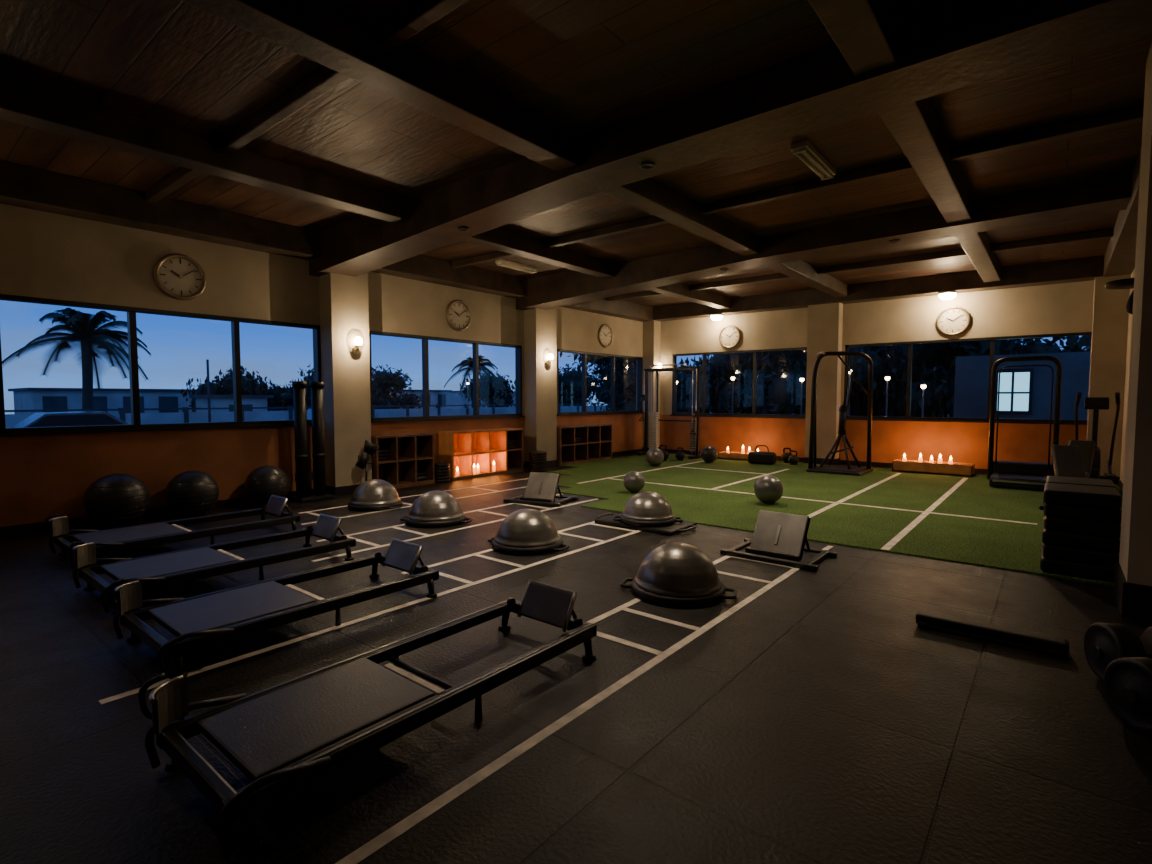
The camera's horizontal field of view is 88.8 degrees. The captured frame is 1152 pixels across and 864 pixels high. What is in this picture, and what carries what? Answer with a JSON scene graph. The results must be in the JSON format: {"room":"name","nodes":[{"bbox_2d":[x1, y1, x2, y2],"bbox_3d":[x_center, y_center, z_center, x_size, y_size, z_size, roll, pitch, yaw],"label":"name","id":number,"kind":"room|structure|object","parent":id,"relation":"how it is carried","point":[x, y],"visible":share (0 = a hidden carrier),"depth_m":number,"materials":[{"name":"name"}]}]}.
{"room":"gym","nodes":[
{"label":"gym","id":0,"kind":"room"},
{"bbox_2d":[0,204,642,526],"bbox_3d":[-3.428,-1.047,9.914,0.200,3.950,17.100,3,4,39],"label":"wall","id":1,"kind":"structure","parent":0,"point":[43,254],"depth_m":7.79,"materials":[{"name":"paint"}]},
{"bbox_2d":[0,294,320,436],"bbox_3d":[-5.130,-0.800,7.751,0.190,1.535,3.680,3,4,39],"label":"window","id":2,"kind":"structure","parent":1,"relation":"in","point":[136,426],"depth_m":7.33,"materials":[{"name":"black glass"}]},
{"bbox_2d":[154,254,205,299],"bbox_3d":[-5.103,-2.001,7.595,0.060,0.586,0.586,3,4,39],"label":"wall clock","id":3,"kind":"object","parent":1,"relation":"attached to","point":[179,276],"visible":1,"depth_m":7.58,"materials":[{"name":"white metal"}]},
{"bbox_2d":[0,449,641,535],"bbox_3d":[-3.460,0.887,9.812,0.020,0.100,16.730,3,4,39],"label":"baseboard","id":4,"kind":"structure","parent":1,"relation":"attached to","point":[80,521],"depth_m":7.41,"materials":[{"name":"wood"}]},
{"bbox_2d":[369,330,524,422],"bbox_3d":[-2.327,-0.998,11.182,0.190,1.535,3.670,3,4,39],"label":"window","id":5,"kind":"structure","parent":1,"relation":"in","point":[475,344],"depth_m":11.10,"materials":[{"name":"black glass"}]},
{"bbox_2d":[446,300,470,330],"bbox_3d":[-2.214,-2.204,11.130,0.060,0.586,0.586,3,4,39],"label":"wall clock","id":6,"kind":"object","parent":1,"relation":"attached to","point":[458,314],"visible":1,"depth_m":11.11,"materials":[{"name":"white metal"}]},
{"bbox_2d":[557,349,643,415],"bbox_3d":[0.666,-1.209,14.845,0.190,1.535,3.640,3,4,39],"label":"window","id":7,"kind":"structure","parent":1,"relation":"in","point":[584,354],"depth_m":14.84,"materials":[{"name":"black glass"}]},
{"bbox_2d":[319,273,371,495],"bbox_3d":[-3.619,-1.009,9.245,0.374,3.950,0.644,3,4,39],"label":"pillar","id":8,"kind":"structure","parent":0,"point":[344,307],"depth_m":9.08,"materials":[{"name":"paint"}]},
{"bbox_2d":[524,308,557,467],"bbox_3d":[-0.766,-1.210,12.738,0.374,3.950,0.674,3,4,39],"label":"pillar","id":9,"kind":"structure","parent":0,"point":[540,325],"depth_m":12.56,"materials":[{"name":"paint"}]},
{"bbox_2d":[0,453,1151,863],"bbox_3d":[0.427,1.154,6.891,10.150,0.102,17.500,3,4,39],"label":"floor","id":10,"kind":"structure","parent":0,"point":[816,722],"depth_m":2.77,"materials":[{"name":"rubber"}]},
{"bbox_2d":[83,473,150,526],"bbox_3d":[-5.371,0.795,6.889,0.626,0.620,0.626,-1,3,-19],"label":"exercise ball","id":11,"kind":"object","parent":10,"relation":"on","point":[117,499],"visible":1,"depth_m":6.70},
{"bbox_2d":[46,495,299,568],"bbox_3d":[-4.043,0.951,6.073,0.884,0.402,2.019,3,4,39],"label":"pilates reformer","id":12,"kind":"object","parent":10,"relation":"on","point":[144,535],"visible":0.77,"depth_m":5.78,"materials":[{"name":"metal"}]},
{"bbox_2d":[165,470,218,515],"bbox_3d":[-4.893,0.779,7.506,0.586,0.580,0.586,-1,3,-10],"label":"exercise ball","id":13,"kind":"object","parent":10,"relation":"on","point":[192,492],"visible":1,"depth_m":7.32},
{"bbox_2d":[69,513,355,614],"bbox_3d":[-2.975,1.012,5.010,0.884,0.402,1.919,3,4,39],"label":"pilates reformer","id":14,"kind":"object","parent":10,"relation":"on","point":[155,571],"visible":0.92,"depth_m":4.72,"materials":[{"name":"metal"}]},
{"bbox_2d":[244,465,289,505],"bbox_3d":[-4.312,0.748,8.219,0.566,0.560,0.566,-1,3,-10],"label":"exercise ball","id":15,"kind":"object","parent":10,"relation":"on","point":[263,482],"visible":0.91,"depth_m":8.02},
{"bbox_2d":[108,538,438,678],"bbox_3d":[-1.933,1.069,4.027,0.864,0.402,1.849,3,4,39],"label":"pilates reformer","id":16,"kind":"object","parent":10,"relation":"on","point":[199,622],"visible":1,"depth_m":3.68,"materials":[{"name":"metal"}]},
{"bbox_2d":[288,381,333,502],"bbox_3d":[-3.920,0.132,8.664,0.420,1.740,0.500,3,4,39],"label":"stand","id":17,"kind":"object","parent":10,"relation":"on","point":[318,475],"visible":1,"depth_m":8.59,"materials":[{"name":"black metal"}]},
{"bbox_2d":[138,580,596,857],"bbox_3d":[-0.792,1.136,2.865,0.784,0.402,2.029,3,4,39],"label":"pilates reformer","id":18,"kind":"object","parent":10,"relation":"on","point":[285,737],"visible":1,"depth_m":2.42,"materials":[{"name":"metal"}]},
{"bbox_2d":[355,440,380,480],"bbox_3d":[-3.244,0.545,9.181,0.384,0.856,0.260,-2,4,-27],"label":"spotlight","id":19,"kind":"object","parent":10,"relation":"on","point":[369,449],"visible":0.84,"depth_m":9.10,"materials":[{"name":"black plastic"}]},
{"bbox_2d":[348,479,402,510],"bbox_3d":[-2.774,0.843,8.132,0.719,0.380,0.760,-1,3,-15],"label":"ball","id":20,"kind":"object","parent":10,"relation":"on","point":[374,494],"visible":1,"depth_m":7.90,"materials":[{"name":"black rubber"}]},
{"bbox_2d":[371,433,434,488],"bbox_3d":[-2.999,0.484,10.020,0.400,0.880,1.130,3,4,39],"label":"cubby shelf","id":21,"kind":"object","parent":10,"relation":"on","point":[407,459],"visible":0.84,"depth_m":10.06,"materials":[{"name":"brown wood"}]},
{"bbox_2d":[400,490,472,527],"bbox_3d":[-1.698,0.902,7.127,0.720,0.379,0.752,-2,4,-36],"label":"ball","id":22,"kind":"object","parent":10,"relation":"on","point":[432,509],"visible":1,"depth_m":6.90,"materials":[{"name":"black rubber"}]},
{"bbox_2d":[438,428,522,480],"bbox_3d":[-1.814,0.400,11.471,0.400,0.880,1.820,3,4,39],"label":"cubby shelf","id":23,"kind":"object","parent":10,"relation":"on","point":[463,449],"visible":0.95,"depth_m":11.41,"materials":[{"name":"orange wood"}]},
{"bbox_2d":[488,509,568,554],"bbox_3d":[-0.491,0.969,5.950,0.719,0.380,0.759,-1,4,-20],"label":"ball","id":24,"kind":"object","parent":10,"relation":"on","point":[523,531],"visible":1,"depth_m":5.72,"materials":[{"name":"black rubber"}]},
{"bbox_2d":[529,450,546,471],"bbox_3d":[-0.787,0.586,12.142,0.380,0.432,0.380,3,4,39],"label":"plate stack","id":25,"kind":"object","parent":10,"relation":"on","point":[537,459],"visible":1,"depth_m":11.99,"materials":[{"name":"black rubber"}]},
{"bbox_2d":[503,472,577,506],"bbox_3d":[-0.506,0.810,8.538,0.900,0.411,0.630,2,4,25],"label":"board","id":26,"kind":"object","parent":10,"relation":"on","point":[541,489],"visible":1,"depth_m":8.49,"materials":[{"name":"plastic"}]},
{"bbox_2d":[557,424,611,465],"bbox_3d":[0.123,0.274,13.842,0.400,0.860,1.950,3,4,39],"label":"cubby shelf","id":27,"kind":"object","parent":10,"relation":"on","point":[588,442],"visible":0.94,"depth_m":13.80,"materials":[{"name":"brown wood"}]},
{"bbox_2d":[545,454,690,475],"bbox_3d":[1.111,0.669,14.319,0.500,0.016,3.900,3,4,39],"label":"artificial turf","id":28,"kind":"object","parent":10,"relation":"on","point":[576,465],"visible":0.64,"depth_m":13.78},
{"bbox_2d":[637,364,700,458],"bbox_3d":[2.414,-0.543,14.993,1.666,2.326,0.700,3,4,39],"label":"machine","id":29,"kind":"object","parent":28,"relation":"on","point":[694,441],"visible":0.93,"depth_m":15.25,"materials":[{"name":"black metal"}]},
{"bbox_2d":[558,457,722,487],"bbox_3d":[1.507,0.773,12.514,1.000,0.016,6.200,3,4,39],"label":"artificial turf","id":30,"kind":"object","parent":10,"relation":"on","point":[569,481],"visible":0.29,"depth_m":11.75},
{"bbox_2d":[595,512,696,535],"bbox_3d":[0.815,1.074,6.958,1.228,0.054,0.600,3,4,39],"label":"board","id":31,"kind":"object","parent":10,"relation":"on","point":[677,527],"visible":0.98,"depth_m":6.70,"materials":[{"name":"plastic"}]},
{"bbox_2d":[613,491,682,526],"bbox_3d":[0.846,0.877,6.921,0.662,0.350,0.692,-3,4,-42],"label":"ball","id":32,"kind":"object","parent":31,"relation":"on","point":[644,509],"visible":1,"depth_m":6.71,"materials":[{"name":"black rubber"}]},
{"bbox_2d":[557,459,761,498],"bbox_3d":[2.182,0.823,11.643,1.150,0.016,6.700,3,4,39],"label":"artificial turf","id":33,"kind":"object","parent":10,"relation":"on","point":[609,489],"visible":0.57,"depth_m":10.87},
{"bbox_2d":[623,471,644,492],"bbox_3d":[0.914,0.783,9.251,0.340,0.340,0.340,3,4,39],"label":"medicine ball","id":34,"kind":"object","parent":33,"relation":"on","point":[634,481],"visible":1,"depth_m":9.13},
{"bbox_2d":[620,542,736,606],"bbox_3d":[0.789,1.050,4.548,0.720,0.380,0.752,-2,4,-28],"label":"ball","id":35,"kind":"object","parent":10,"relation":"on","point":[676,574],"visible":1,"depth_m":4.33,"materials":[{"name":"black rubber"}]},
{"bbox_2d":[720,510,836,570],"bbox_3d":[1.926,0.981,5.592,0.900,0.391,0.630,3,4,39],"label":"board","id":36,"kind":"object","parent":10,"relation":"on","point":[778,538],"visible":1,"depth_m":5.54,"materials":[{"name":"plastic"}]},
{"bbox_2d":[581,461,1122,585],"bbox_3d":[4.701,0.967,9.141,5.920,0.016,7.400,3,4,39],"label":"artificial turf","id":37,"kind":"object","parent":10,"relation":"on","point":[1012,546],"visible":0.75,"depth_m":7.85,"materials":[{"name":"plastic"}]},
{"bbox_2d":[754,475,783,503],"bbox_3d":[2.717,0.808,8.297,0.400,0.400,0.400,3,4,39],"label":"medicine ball","id":38,"kind":"object","parent":37,"relation":"on","point":[768,489],"visible":1,"depth_m":8.16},
{"bbox_2d":[578,461,1036,549],"bbox_3d":[3.565,0.930,9.628,6.318,0.002,6.680,3,4,39],"label":"line marking","id":39,"kind":"object","parent":37,"relation":"on","point":[899,536],"visible":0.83,"depth_m":8.44,"materials":[{"name":"white paint"}]},
{"bbox_2d":[806,351,872,475],"bbox_3d":[5.351,-0.415,11.891,1.047,2.418,1.100,3,4,39],"label":"rig","id":40,"kind":"object","parent":37,"relation":"on","point":[857,470],"visible":1,"depth_m":11.83,"materials":[{"name":"black metal"}]},
{"bbox_2d":[892,453,974,476],"bbox_3d":[7.067,0.617,11.647,1.350,0.395,0.420,3,4,39],"label":"candle holder","id":41,"kind":"object","parent":37,"relation":"on","point":[938,467],"visible":1,"depth_m":11.51,"materials":[{"name":"orange wood"}]},
{"bbox_2d":[987,356,1061,489],"bbox_3d":[7.569,-0.193,9.950,0.956,2.168,1.270,3,4,39],"label":"rig","id":42,"kind":"object","parent":37,"relation":"on","point":[1011,474],"visible":0.92,"depth_m":9.92,"materials":[{"name":"black metal"}]},
{"bbox_2d":[1039,445,1085,509],"bbox_3d":[6.082,0.636,7.221,0.500,0.867,1.344,2,4,33],"label":"weight bench","id":43,"kind":"object","parent":37,"relation":"on","point":[1067,460],"visible":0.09,"depth_m":7.49,"materials":[{"name":"black leather"}]},
{"bbox_2d":[1042,476,1116,546],"bbox_3d":[4.734,0.812,5.555,0.508,0.712,0.588,3,4,39],"label":"steps","id":44,"kind":"structure","parent":37,"relation":"on","point":[1050,479],"depth_m":5.46,"materials":[{"name":"black plastic"}]},
{"bbox_2d":[1040,483,1121,582],"bbox_3d":[4.342,0.840,5.066,0.509,0.712,0.594,3,4,39],"label":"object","id":45,"kind":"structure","parent":37,"relation":"on","point":[1081,531],"depth_m":4.85,"materials":[{"name":"black plastic"}]},
{"bbox_2d":[1068,440,1095,477],"bbox_3d":[6.958,0.581,8.182,0.500,0.867,1.344,3,5,45],"label":"weight bench","id":46,"kind":"object","parent":37,"relation":"on","point":[1087,447],"visible":0.09,"depth_m":8.38,"materials":[{"name":"black leather"}]},
{"bbox_2d":[1075,392,1119,481],"bbox_3d":[8.177,0.161,9.260,0.550,1.570,1.350,3,4,39],"label":"elliptical trainer","id":47,"kind":"object","parent":37,"relation":"on","point":[1095,403],"visible":0.69,"depth_m":9.32,"materials":[{"name":"black plastic"}]},
{"bbox_2d":[1105,278,1133,313],"bbox_3d":[5.550,-0.232,5.923,0.430,2.750,0.420,3,4,39],"label":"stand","id":48,"kind":"object","parent":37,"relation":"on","point":[1128,283],"visible":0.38,"depth_m":5.84,"materials":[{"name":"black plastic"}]},
{"bbox_2d":[915,610,1068,658],"bbox_3d":[2.577,1.250,3.680,0.780,0.080,0.200,3,4,39],"label":"beam","id":49,"kind":"structure","parent":10,"relation":"on","point":[1056,647],"depth_m":3.62,"materials":[{"name":"black rubber"}]},
{"bbox_2d":[1084,622,1151,680],"bbox_3d":[2.965,1.170,3.074,0.430,0.310,0.310,1,3,11],"label":"dumbbell","id":50,"kind":"object","parent":10,"relation":"on","point":[1104,643],"visible":0.74,"depth_m":3.08,"materials":[{"name":"black rubber"}]},
{"bbox_2d":[1103,657,1151,734],"bbox_3d":[2.708,1.189,2.665,0.430,0.320,0.320,0,3,-4],"label":"dumbbell","id":51,"kind":"object","parent":10,"relation":"on","point":[1127,682],"visible":1,"depth_m":2.66,"materials":[{"name":"black rubber"}]},
{"bbox_2d":[0,0,1151,306],"bbox_3d":[0.427,-2.913,6.657,10.150,0.150,17.500,3,4,39],"label":"ceiling","id":52,"kind":"structure","parent":0,"point":[584,68],"depth_m":4.93,"materials":[{"name":"brown wood"}]},
{"bbox_2d":[145,167,202,202],"bbox_3d":[-4.346,-2.770,6.428,1.950,0.110,0.100,3,4,39],"label":"rib","id":53,"kind":"object","parent":52,"relation":"attached to","point":[182,175],"depth_m":6.51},
{"bbox_2d":[0,75,408,223],"bbox_3d":[-3.411,-2.665,5.832,0.260,0.250,3.950,3,4,39],"label":"joist","id":54,"kind":"object","parent":52,"relation":"attached to","point":[23,103],"depth_m":5.39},
{"bbox_2d":[218,66,348,154],"bbox_3d":[-2.444,-2.680,4.879,2.440,0.110,0.100,3,4,39],"label":"rib","id":55,"kind":"object","parent":52,"relation":"attached to","point":[323,80],"depth_m":4.81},
{"bbox_2d":[0,160,652,321],"bbox_3d":[-3.341,-2.816,9.482,0.350,0.370,16.700,3,4,39],"label":"ceiling beam","id":56,"kind":"structure","parent":52,"relation":"attached to","point":[23,186],"depth_m":7.55,"materials":[{"name":"wood"}]},
{"bbox_2d":[180,0,578,171],"bbox_3d":[-1.319,-2.567,4.128,0.260,0.250,3.950,3,4,39],"label":"joist","id":57,"kind":"object","parent":52,"relation":"attached to","point":[318,31],"depth_m":4.09,"materials":[{"name":"wood"}]},
{"bbox_2d":[377,0,467,50],"bbox_3d":[-0.351,-2.582,3.176,2.440,0.110,0.100,3,4,39],"label":"rib","id":58,"kind":"object","parent":52,"relation":"attached to","point":[420,14],"depth_m":3.69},
{"bbox_2d":[452,251,516,267],"bbox_3d":[-1.439,-2.975,9.987,1.950,0.110,0.100,3,4,39],"label":"rib","id":59,"kind":"object","parent":52,"relation":"attached to","point":[497,255],"depth_m":10.09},
{"bbox_2d":[460,227,614,277],"bbox_3d":[-0.598,-2.864,9.275,0.260,0.250,3.850,3,4,39],"label":"joist","id":60,"kind":"object","parent":52,"relation":"attached to","point":[500,239],"depth_m":9.18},
{"bbox_2d":[543,216,668,248],"bbox_3d":[0.464,-2.886,8.438,2.440,0.110,0.100,3,4,39],"label":"rib","id":61,"kind":"object","parent":52,"relation":"attached to","point":[650,221],"depth_m":8.42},
{"bbox_2d":[602,178,759,255],"bbox_3d":[1.494,-2.765,7.571,0.260,0.250,3.850,3,4,39],"label":"joist","id":62,"kind":"object","parent":52,"relation":"attached to","point":[648,195],"depth_m":7.25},
{"bbox_2d":[646,283,729,308],"bbox_3d":[2.325,-3.070,12.853,0.260,0.250,4.300,3,4,39],"label":"joist","id":63,"kind":"object","parent":52,"relation":"attached to","point":[678,290],"depth_m":13.12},
{"bbox_2d":[309,0,1151,276],"bbox_3d":[-0.094,-2.507,6.040,9.750,0.590,0.550,3,4,39],"label":"ceiling beam","id":64,"kind":"structure","parent":52,"relation":"attached to","point":[966,43],"depth_m":4.59,"materials":[{"name":"wood"}]},
{"bbox_2d":[689,273,790,290],"bbox_3d":[3.434,-3.095,12.074,2.440,0.110,0.100,3,4,39],"label":"rib","id":65,"kind":"object","parent":52,"relation":"attached to","point":[779,276],"depth_m":12.09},
{"bbox_2d":[765,260,846,296],"bbox_3d":[4.417,-2.972,11.149,0.260,0.250,4.300,3,4,39],"label":"joist","id":66,"kind":"object","parent":52,"relation":"attached to","point":[799,270],"depth_m":11.02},
{"bbox_2d":[701,158,913,214],"bbox_3d":[2.556,-2.787,6.734,2.440,0.110,0.100,3,4,39],"label":"rib","id":67,"kind":"object","parent":52,"relation":"attached to","point":[902,165],"depth_m":6.62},
{"bbox_2d":[791,140,835,179],"bbox_3d":[2.432,-2.754,5.998,0.160,0.091,0.950,3,4,39],"label":"fluorescent light fixture","id":68,"kind":"object","parent":52,"relation":"attached to","point":[804,150],"visible":1,"depth_m":5.88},
{"bbox_2d":[516,171,1132,309],"bbox_3d":[2.687,-2.703,9.444,9.750,0.590,0.550,3,4,39],"label":"ceiling beam","id":69,"kind":"structure","parent":52,"relation":"attached to","point":[1110,193],"depth_m":8.31,"materials":[{"name":"wood"}]},
{"bbox_2d":[808,0,898,75],"bbox_3d":[0.774,-2.469,2.425,0.260,0.250,3.950,3,4,39],"label":"joist","id":70,"kind":"object","parent":52,"relation":"attached to","point":[865,32],"depth_m":3.57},
{"bbox_2d":[653,256,1103,320],"bbox_3d":[5.705,-3.036,13.131,9.750,0.350,0.400,3,4,39],"label":"ceiling beam","id":71,"kind":"structure","parent":52,"relation":"attached to","point":[1080,269],"depth_m":12.03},
{"bbox_2d":[817,249,966,274],"bbox_3d":[5.527,-2.997,10.371,2.440,0.110,0.100,3,4,39],"label":"rib","id":72,"kind":"object","parent":52,"relation":"attached to","point":[958,252],"depth_m":10.29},
{"bbox_2d":[878,98,972,223],"bbox_3d":[3.586,-2.667,5.867,0.260,0.250,3.850,3,4,39],"label":"joist","id":73,"kind":"object","parent":52,"relation":"attached to","point":[915,126],"depth_m":5.40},
{"bbox_2d":[956,231,1000,281],"bbox_3d":[6.509,-2.873,9.446,0.260,0.250,4.300,3,4,39],"label":"joist","id":74,"kind":"object","parent":52,"relation":"attached to","point":[977,246],"depth_m":9.15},
{"bbox_2d":[951,104,1143,161],"bbox_3d":[4.261,-2.707,5.346,1.440,0.110,0.100,3,4,39],"label":"rib","id":75,"kind":"object","parent":52,"relation":"attached to","point":[1133,114],"depth_m":5.29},
{"bbox_2d":[992,228,1112,251],"bbox_3d":[7.231,-2.917,8.983,1.440,0.110,0.100,3,4,39],"label":"rib","id":76,"kind":"object","parent":52,"relation":"attached to","point":[1106,233],"depth_m":8.91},
{"bbox_2d":[642,320,660,451],"bbox_3d":[2.078,-1.411,16.220,0.374,3.950,0.374,3,4,39],"label":"pillar","id":77,"kind":"structure","parent":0,"point":[651,329],"depth_m":16.06,"materials":[{"name":"paint"}]},
{"bbox_2d":[804,303,842,464],"bbox_3d":[5.628,-1.246,13.362,0.694,3.950,0.324,3,4,39],"label":"pillar","id":78,"kind":"structure","parent":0,"point":[825,321],"depth_m":13.21,"materials":[{"name":"paint"}]},
{"bbox_2d":[660,280,1093,468],"bbox_3d":[5.894,-1.252,13.467,10.150,3.950,0.200,3,4,39],"label":"wall","id":79,"kind":"structure","parent":0,"point":[1062,307],"depth_m":12.55,"materials":[{"name":"paint"}]},
{"bbox_2d":[719,325,740,347],"bbox_3d":[3.886,-2.410,14.871,0.586,0.586,0.060,3,4,39],"label":"wall clock","id":80,"kind":"object","parent":79,"relation":"attached to","point":[730,335],"visible":1,"depth_m":14.86,"materials":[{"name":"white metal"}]},
{"bbox_2d":[670,347,806,418],"bbox_3d":[4.058,-1.212,14.898,3.700,1.675,0.190,3,4,39],"label":"window","id":81,"kind":"structure","parent":79,"relation":"in","point":[755,352],"depth_m":15.02,"materials":[{"name":"black metal"}]},
{"bbox_2d":[661,449,986,473],"bbox_3d":[5.786,0.673,13.524,8.910,0.100,0.020,3,4,39],"label":"baseboard","id":82,"kind":"structure","parent":79,"relation":"attached to","point":[801,459],"depth_m":13.06,"materials":[{"name":"wood"}]},
{"bbox_2d":[936,306,969,335],"bbox_3d":[7.598,-2.236,11.849,0.586,0.586,0.060,3,4,39],"label":"wall clock","id":83,"kind":"object","parent":79,"relation":"attached to","point":[952,321],"visible":1,"depth_m":11.84,"materials":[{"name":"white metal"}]},
{"bbox_2d":[844,332,1091,424],"bbox_3d":[7.696,-1.041,11.936,4.270,1.675,0.190,3,4,39],"label":"window","id":84,"kind":"structure","parent":79,"relation":"in","point":[908,417],"depth_m":11.87,"materials":[{"name":"black metal"}]},
{"bbox_2d":[1086,274,1130,483],"bbox_3d":[9.324,-1.071,10.320,0.474,3.950,0.374,3,4,39],"label":"pillar","id":85,"kind":"structure","parent":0,"point":[1110,316],"depth_m":10.18,"materials":[{"name":"paint"}]},
{"bbox_2d":[1103,149,1140,276],"bbox_3d":[3.943,-2.474,3.551,0.350,0.370,16.700,3,4,39],"label":"ceiling beam","id":86,"kind":"structure","parent":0,"point":[1119,257],"depth_m":7.93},
{"bbox_2d":[1120,268,1134,482],"bbox_3d":[4.283,-0.685,3.635,0.200,3.950,17.100,3,4,39],"label":"wall","id":87,"kind":"structure","parent":0,"point":[1133,272],"depth_m":9.79,"materials":[{"name":"paint"}]},
{"bbox_2d":[1114,43,1151,621],"bbox_3d":[4.154,-0.708,4.030,0.500,3.950,0.690,3,4,39],"label":"pillar","id":88,"kind":"structure","parent":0,"point":[1133,570],"depth_m":3.98,"materials":[{"name":"paint"}]},
{"label":"outside","id":89,"kind":"structure","parent":0,"visible":0},
{"bbox_3d":[1.016,0.409,25.044,150.000,0.100,120.000,3,4,39],"label":"ground","id":90,"kind":"structure","parent":89,"visible":0},
{"bbox_2d":[11,411,127,427],"bbox_3d":[-15.557,0.066,18.141,1.680,1.380,4.300,3,4,39],"label":"car","id":91,"kind":"object","parent":90,"relation":"on","point":[79,418],"visible":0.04,"depth_m":17.58,"materials":[{"name":"paint"}]},
{"bbox_2d":[2,308,150,408],"bbox_3d":[-19.552,-2.191,23.653,4.935,5.286,4.704,-1,3,-17],"label":"palm tree","id":92,"kind":"object","parent":90,"relation":"on","point":[81,331],"visible":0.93,"depth_m":23.09,"materials":[{"name":"green plant"}]},
{"bbox_2d":[8,388,289,414],"bbox_3d":[-26.656,-1.593,38.488,6.400,2.350,14.400,3,4,39],"label":"building","id":93,"kind":"structure","parent":90,"relation":"on","point":[24,398],"depth_m":33.59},
{"bbox_2d":[181,366,277,407],"bbox_3d":[-19.119,-1.888,33.120,4.239,3.619,5.634,-1,3,-9],"label":"tree","id":94,"kind":"object","parent":90,"relation":"on","point":[249,386],"visible":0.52,"depth_m":31.53,"materials":[{"name":"green plant"}]},
{"bbox_2d":[189,395,272,411],"bbox_3d":[-16.431,-0.795,28.112,2.400,1.950,2.800,3,4,39],"label":"building","id":95,"kind":"structure","parent":90,"relation":"on","point":[216,401],"depth_m":27.23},
{"bbox_2d":[264,383,306,410],"bbox_3d":[-18.568,-1.773,37.304,4.496,2.895,3.384,1,4,24],"label":"tree","id":96,"kind":"object","parent":90,"relation":"on","point":[285,393],"visible":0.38,"depth_m":35.97,"materials":[{"name":"green plant"}]},
{"bbox_2d":[5,403,615,427],"bbox_3d":[-4.339,-0.993,35.898,0.200,1.450,70.150,3,4,39],"label":"perimeter fence","id":97,"kind":"object","parent":90,"relation":"on","point":[185,416],"visible":0.16,"depth_m":24.66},
{"bbox_2d":[285,365,400,410],"bbox_3d":[-14.431,-2.359,36.055,5.915,4.158,5.820,3,4,39],"label":"tree","id":98,"kind":"object","parent":90,"relation":"on","point":[377,400],"visible":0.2,"depth_m":35.78,"materials":[{"name":"green plant"}]},
{"bbox_2d":[278,389,451,408],"bbox_3d":[-20.847,-2.881,58.226,6.400,2.650,16.400,3,4,39],"label":"building","id":99,"kind":"structure","parent":90,"relation":"on","point":[436,397],"depth_m":60.99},
{"bbox_2d":[372,364,422,408],"bbox_3d":[-14.876,-3.219,47.983,5.220,4.503,5.509,-1,3,-18],"label":"tree","id":100,"kind":"object","parent":90,"relation":"on","point":[385,380],"visible":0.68,"depth_m":46.65,"materials":[{"name":"green plant"}]},
{"bbox_2d":[444,355,498,407],"bbox_3d":[-7.449,-3.127,43.020,4.245,4.926,3.391,1,3,11],"label":"palm tree","id":101,"kind":"object","parent":90,"relation":"on","point":[469,362],"visible":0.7,"depth_m":42.57,"materials":[{"name":"green plant"}]},
{"bbox_2d":[459,370,515,406],"bbox_3d":[-7.620,-3.282,51.125,5.076,4.343,6.744,0,3,-1],"label":"tree","id":102,"kind":"object","parent":90,"relation":"on","point":[499,393],"visible":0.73,"depth_m":48.97,"materials":[{"name":"green plant"}]},
{"bbox_2d":[559,372,603,405],"bbox_3d":[-0.864,-3.368,52.610,6.744,4.343,5.076,1,4,24],"label":"tree","id":103,"kind":"object","parent":90,"relation":"on","point":[570,391],"visible":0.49,"depth_m":51.28,"materials":[{"name":"green plant"}]},
{"bbox_2d":[560,352,636,410],"bbox_3d":[3.073,-2.886,30.697,6.755,5.828,7.129,3,4,39],"label":"tree","id":104,"kind":"object","parent":90,"relation":"on","point":[601,361],"visible":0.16,"depth_m":29.41,"materials":[{"name":"green plant"}]},
{"bbox_2d":[607,357,738,412],"bbox_3d":[4.497,-1.659,27.598,5.901,3.800,4.441,1,4,24],"label":"tree","id":105,"kind":"object","parent":90,"relation":"on","point":[628,378],"visible":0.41,"depth_m":26.68,"materials":[{"name":"green plant"}]},
{"bbox_2d":[691,352,804,414],"bbox_3d":[7.334,-2.143,26.895,6.693,4.782,6.802,1,3,15],"label":"tree","id":106,"kind":"object","parent":90,"relation":"on","point":[725,365],"visible":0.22,"depth_m":25.00,"materials":[{"name":"green plant"}]},
{"bbox_2d":[701,350,806,414],"bbox_3d":[8.579,-2.527,24.469,7.129,5.828,6.755,-3,4,-43],"label":"tree","id":107,"kind":"object","parent":90,"relation":"on","point":[784,387],"visible":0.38,"depth_m":22.25,"materials":[{"name":"green plant"}]},
{"bbox_2d":[757,345,949,415],"bbox_3d":[11.153,-1.807,23.986,7.026,4.524,5.287,2,4,32],"label":"tree","id":108,"kind":"object","parent":90,"relation":"on","point":[915,370],"visible":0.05,"depth_m":22.23,"materials":[{"name":"green plant"}]},
{"bbox_2d":[848,342,966,417],"bbox_3d":[12.421,-1.966,22.029,6.984,4.990,7.098,1,4,23],"label":"tree","id":109,"kind":"object","parent":90,"relation":"on","point":[933,403],"visible":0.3,"depth_m":21.03,"materials":[{"name":"green plant"}]},
{"bbox_2d":[894,338,1090,417],"bbox_3d":[14.716,-2.831,20.549,8.426,6.887,7.984,-2,4,-35],"label":"tree","id":110,"kind":"object","parent":90,"relation":"on","point":[972,348],"visible":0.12,"depth_m":20.36,"materials":[{"name":"green plant"}]},
{"bbox_2d":[953,351,1090,419],"bbox_3d":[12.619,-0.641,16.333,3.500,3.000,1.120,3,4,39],"label":"neighbouring building","id":111,"kind":"structure","parent":90,"relation":"on","point":[1025,392],"depth_m":16.00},
{"bbox_2d":[988,335,1090,354],"bbox_3d":[16.990,-1.414,18.729,6.744,4.343,5.076,3,4,40],"label":"tree","id":112,"kind":"object","parent":90,"relation":"on","point":[1031,347],"visible":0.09,"depth_m":18.68,"materials":[{"name":"green plant"}]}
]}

